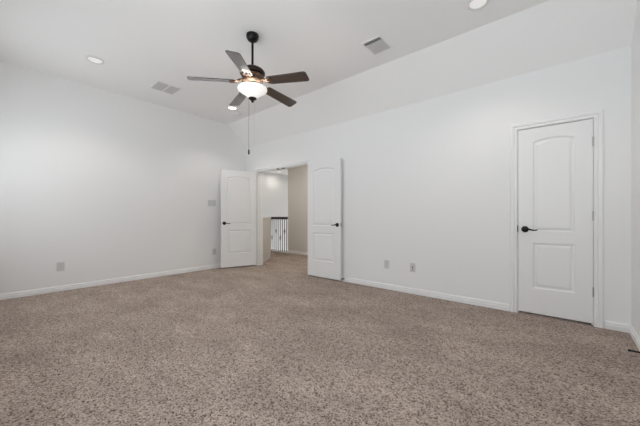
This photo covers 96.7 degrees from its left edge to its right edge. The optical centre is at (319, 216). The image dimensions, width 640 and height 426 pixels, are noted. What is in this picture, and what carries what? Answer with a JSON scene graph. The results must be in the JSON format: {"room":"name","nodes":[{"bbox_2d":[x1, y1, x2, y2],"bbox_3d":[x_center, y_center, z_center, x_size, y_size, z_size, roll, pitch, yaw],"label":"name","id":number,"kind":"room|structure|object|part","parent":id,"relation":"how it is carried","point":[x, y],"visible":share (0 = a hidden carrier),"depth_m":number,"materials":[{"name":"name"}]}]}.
{"room":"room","nodes":[
{"label":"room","id":0,"kind":"room"},
{"bbox_2d":[0,61,245,293],"bbox_3d":[-3.100,-0.540,4.881,0.140,3.200,4.517,0,0,41],"label":"wall","id":1,"kind":"structure","parent":0,"point":[103,184],"depth_m":4.41,"materials":[{"name":"white paint"}]},
{"bbox_2d":[57,262,63,270],"bbox_3d":[-3.702,0.710,4.060,0.009,0.125,0.082,0,0,41],"label":"wall outlet","id":2,"kind":"object","parent":1,"relation":"attached to","point":[60,265],"visible":1,"depth_m":4.06,"materials":[{"name":"grey plastic"}]},
{"bbox_2d":[0,264,220,299],"bbox_3d":[-3.041,1.021,4.831,0.015,0.078,4.237,0,0,41],"label":"baseboard","id":3,"kind":"structure","parent":1,"relation":"attached to","point":[17,294],"depth_m":4.37,"materials":[{"name":"white paint"}]},
{"bbox_2d":[208,200,215,205],"bbox_3d":[-2.207,-0.280,5.810,0.010,0.122,0.168,0,0,41],"label":"light switch","id":4,"kind":"object","parent":1,"relation":"attached to","point":[210,202],"visible":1,"depth_m":5.81,"materials":[{"name":"grey plastic"}]},
{"bbox_2d":[263,217,270,262],"bbox_3d":[-1.433,0.627,7.638,0.311,1.245,2.631,0,0,-4],"label":"wall","id":5,"kind":"structure","parent":0,"point":[266,220],"depth_m":6.87,"materials":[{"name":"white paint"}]},
{"bbox_2d":[263,172,287,251],"bbox_3d":[-2.789,1.095,10.546,0.140,5.730,4.783,0,0,41],"label":"wall","id":6,"kind":"structure","parent":0,"point":[275,186],"depth_m":11.62,"materials":[{"name":"white paint"}]},
{"bbox_2d":[270,169,287,174],"bbox_3d":[-0.181,-1.820,8.411,6.600,0.100,4.643,0,0,41],"label":"ceiling","id":7,"kind":"structure","parent":0,"point":[284,171],"depth_m":11.35,"materials":[{"name":"white paint"}]},
{"bbox_2d":[288,166,307,251],"bbox_3d":[1.447,1.095,8.200,3.850,5.730,2.850,0,0,41],"label":"wall","id":8,"kind":"structure","parent":0,"point":[297,176],"depth_m":8.08,"materials":[{"name":"beige paint"}]},
{"bbox_2d":[288,250,307,254],"bbox_3d":[0.517,1.021,7.111,3.850,0.078,0.015,0,0,41],"label":"baseboard","id":9,"kind":"structure","parent":8,"relation":"attached to","point":[289,251],"depth_m":8.08,"materials":[{"name":"white paint"}]},
{"bbox_2d":[0,0,636,147],"bbox_3d":[-0.791,-1.851,2.909,5.932,0.577,4.237,0,0,41],"label":"ceiling","id":10,"kind":"structure","parent":0,"point":[441,47],"depth_m":3.21,"materials":[{"name":"white paint"}]},
{"bbox_2d":[85,56,103,63],"bbox_3d":[-2.851,-1.984,3.606,0.190,0.012,0.190,0,0,41],"label":"recessed light","id":11,"kind":"object","parent":10,"relation":"in","point":[95,60],"visible":1,"depth_m":3.60,"materials":[{"name":"white plastic"}]},
{"bbox_2d":[149,80,182,94],"bbox_3d":[-2.377,-1.983,4.384,0.350,0.013,0.360,0,0,41],"label":"ceiling vent","id":12,"kind":"object","parent":10,"relation":"in","point":[161,86],"visible":1,"depth_m":4.36,"materials":[{"name":"white metal"}]},
{"bbox_2d":[227,106,237,109],"bbox_3d":[-1.600,-1.984,5.187,0.190,0.012,0.190,0,0,41],"label":"recessed light","id":13,"kind":"object","parent":10,"relation":"in","point":[228,107],"visible":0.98,"depth_m":5.16,"materials":[{"name":"white plastic"}]},
{"bbox_2d":[187,31,308,153],"bbox_3d":[-0.716,-1.336,3.148,1.269,1.308,1.226,0,0,41],"label":"ceiling fan","id":14,"kind":"object","parent":10,"relation":"hanging from","point":[252,79],"visible":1,"depth_m":3.03,"materials":[{"name":"brown wood"}]},
{"bbox_3d":[-1.144,-1.446,2.996,0.464,0.007,0.140,-4,14,-16],"label":"fan blade","id":15,"kind":"part","parent":14,"relation":"part of","materials":[{"name":"brown wood"}]},
{"bbox_3d":[-0.975,-1.446,3.462,0.140,0.007,0.464,-16,5,-34],"label":"fan blade","id":16,"kind":"part","parent":14,"relation":"part of","materials":[{"name":"brown wood"}]},
{"bbox_3d":[-0.753,-1.446,2.691,0.140,0.007,0.464,13,4,1],"label":"fan blade","id":17,"kind":"part","parent":14,"relation":"part of","materials":[{"name":"brown wood"}]},
{"bbox_3d":[-0.739,-1.355,3.112,0.318,0.109,0.318,0,0,40],"label":"lamp shade","id":18,"kind":"part","parent":14,"relation":"part of","materials":[{"name":"white glass"}]},
{"bbox_3d":[-0.717,-1.105,3.112,0.003,0.610,0.003,0,0,40],"label":"pull chain","id":19,"kind":"part","parent":14,"relation":"part of","materials":[{"name":"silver metal"}]},
{"bbox_3d":[-0.479,-1.446,3.445,0.140,0.007,0.464,-16,-14,36],"label":"fan blade","id":20,"kind":"part","parent":14,"relation":"part of","materials":[{"name":"brown wood"}]},
{"bbox_3d":[-0.342,-1.446,2.968,0.464,0.007,0.140,4,-12,20],"label":"fan blade","id":21,"kind":"part","parent":14,"relation":"part of","materials":[{"name":"brown wood"}]},
{"bbox_2d":[361,35,392,54],"bbox_3d":[0.659,-1.980,3.297,0.250,0.019,0.300,0,0,41],"label":"ceiling vent","id":22,"kind":"object","parent":10,"relation":"in","point":[378,44],"visible":1,"depth_m":3.28,"materials":[{"name":"white metal"}]},
{"bbox_2d":[466,0,489,10],"bbox_3d":[1.466,-1.984,2.640,0.190,0.012,0.190,0,0,41],"label":"recessed light","id":23,"kind":"object","parent":10,"relation":"in","point":[472,5],"visible":1,"depth_m":2.66,"materials":[{"name":"white plastic"}]},
{"bbox_2d":[0,251,639,425],"bbox_3d":[-0.799,1.160,4.134,7.815,0.200,6.370,0,0,41],"label":"floor","id":24,"kind":"structure","parent":0,"point":[272,343],"depth_m":2.16,"materials":[{"name":"beige carpet"}]},
{"bbox_2d":[271,217,287,252],"bbox_3d":[-1.236,0.530,8.617,0.768,1.060,0.070,0,0,41],"label":"stair railing","id":25,"kind":"object","parent":24,"relation":"on","point":[280,218],"visible":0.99,"depth_m":8.52,"materials":[{"name":"black wood"}]},
{"bbox_3d":[-1.236,0.037,8.617,0.768,0.075,0.070,0,0,40],"label":"handrail","id":26,"kind":"part","parent":25,"relation":"part of","materials":[{"name":"black wood"}]},
{"bbox_2d":[246,46,630,327],"bbox_3d":[0.630,-0.540,4.574,5.932,3.200,0.140,0,0,41],"label":"wall","id":27,"kind":"structure","parent":0,"point":[426,184],"depth_m":3.54,"materials":[{"name":"white paint"}]},
{"bbox_2d":[221,169,255,267],"bbox_3d":[-1.689,0.034,5.952,0.748,1.992,0.140,0,0,-32],"label":"door","id":28,"kind":"structure","parent":27,"relation":"in","point":[238,188],"depth_m":5.92,"materials":[{"name":"white paint"}]},
{"bbox_2d":[255,159,310,274],"bbox_3d":[-0.746,0.007,5.736,1.625,2.105,0.159,0,0,41],"label":"door frame","id":29,"kind":"structure","parent":27,"relation":"attached to","point":[259,172],"depth_m":6.19,"materials":[{"name":"white paint"}]},
{"bbox_2d":[308,158,341,279],"bbox_3d":[0.068,0.037,4.899,0.748,1.990,0.124,0,0,41],"label":"door","id":30,"kind":"structure","parent":27,"relation":"in","point":[324,177],"depth_m":4.84,"materials":[{"name":"white paint"}]},
{"bbox_2d":[384,260,388,268],"bbox_3d":[0.979,0.697,4.177,0.075,0.122,0.009,0,0,41],"label":"wall outlet","id":31,"kind":"object","parent":27,"relation":"attached to","point":[386,262],"visible":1,"depth_m":4.17,"materials":[{"name":"grey plastic"}]},
{"bbox_2d":[311,275,508,310],"bbox_3d":[0.983,1.021,4.171,3.007,0.078,0.015,0,0,41],"label":"baseboard","id":32,"kind":"structure","parent":27,"relation":"attached to","point":[473,301],"depth_m":3.75,"materials":[{"name":"white paint"}]},
{"bbox_2d":[410,263,414,271],"bbox_3d":[1.275,0.700,3.918,0.075,0.122,0.020,0,0,41],"label":"cable jack","id":33,"kind":"object","parent":27,"relation":"attached to","point":[412,265],"visible":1,"depth_m":3.92,"materials":[{"name":"grey plastic"}]},
{"bbox_2d":[518,119,593,322],"bbox_3d":[2.437,0.041,2.966,0.610,1.988,0.140,0,0,41],"label":"door","id":34,"kind":"structure","parent":27,"relation":"in","point":[556,213],"depth_m":2.94,"materials":[{"name":"white paint"}]},
{"bbox_3d":[2.255,0.135,3.065,0.146,0.068,0.053,0,0,40],"label":"handle","id":35,"kind":"part","parent":34,"relation":"part of","materials":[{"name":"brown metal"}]},
{"bbox_2d":[510,109,603,327],"bbox_3d":[2.460,0.016,2.998,0.746,2.088,0.159,0,0,41],"label":"door frame","id":36,"kind":"structure","parent":27,"relation":"attached to","point":[597,116],"depth_m":2.75,"materials":[{"name":"white paint"}]},
{"bbox_2d":[605,320,628,332],"bbox_3d":[2.764,1.021,2.649,0.156,0.078,0.015,0,0,41],"label":"baseboard","id":37,"kind":"structure","parent":27,"relation":"attached to","point":[622,327],"depth_m":2.65,"materials":[{"name":"white paint"}]},
{"bbox_2d":[631,0,639,336],"bbox_3d":[1.777,-0.540,1.242,0.140,3.200,5.317,0,0,41],"label":"wall","id":38,"kind":"structure","parent":0,"point":[635,47],"depth_m":2.45,"materials":[{"name":"white paint"}]},
{"bbox_2d":[629,325,639,350],"bbox_3d":[1.459,1.021,0.988,0.015,0.078,4.237,0,0,41],"label":"baseboard","id":39,"kind":"structure","parent":38,"relation":"attached to","point":[632,332],"depth_m":2.40,"materials":[{"name":"white paint"}]}
]}

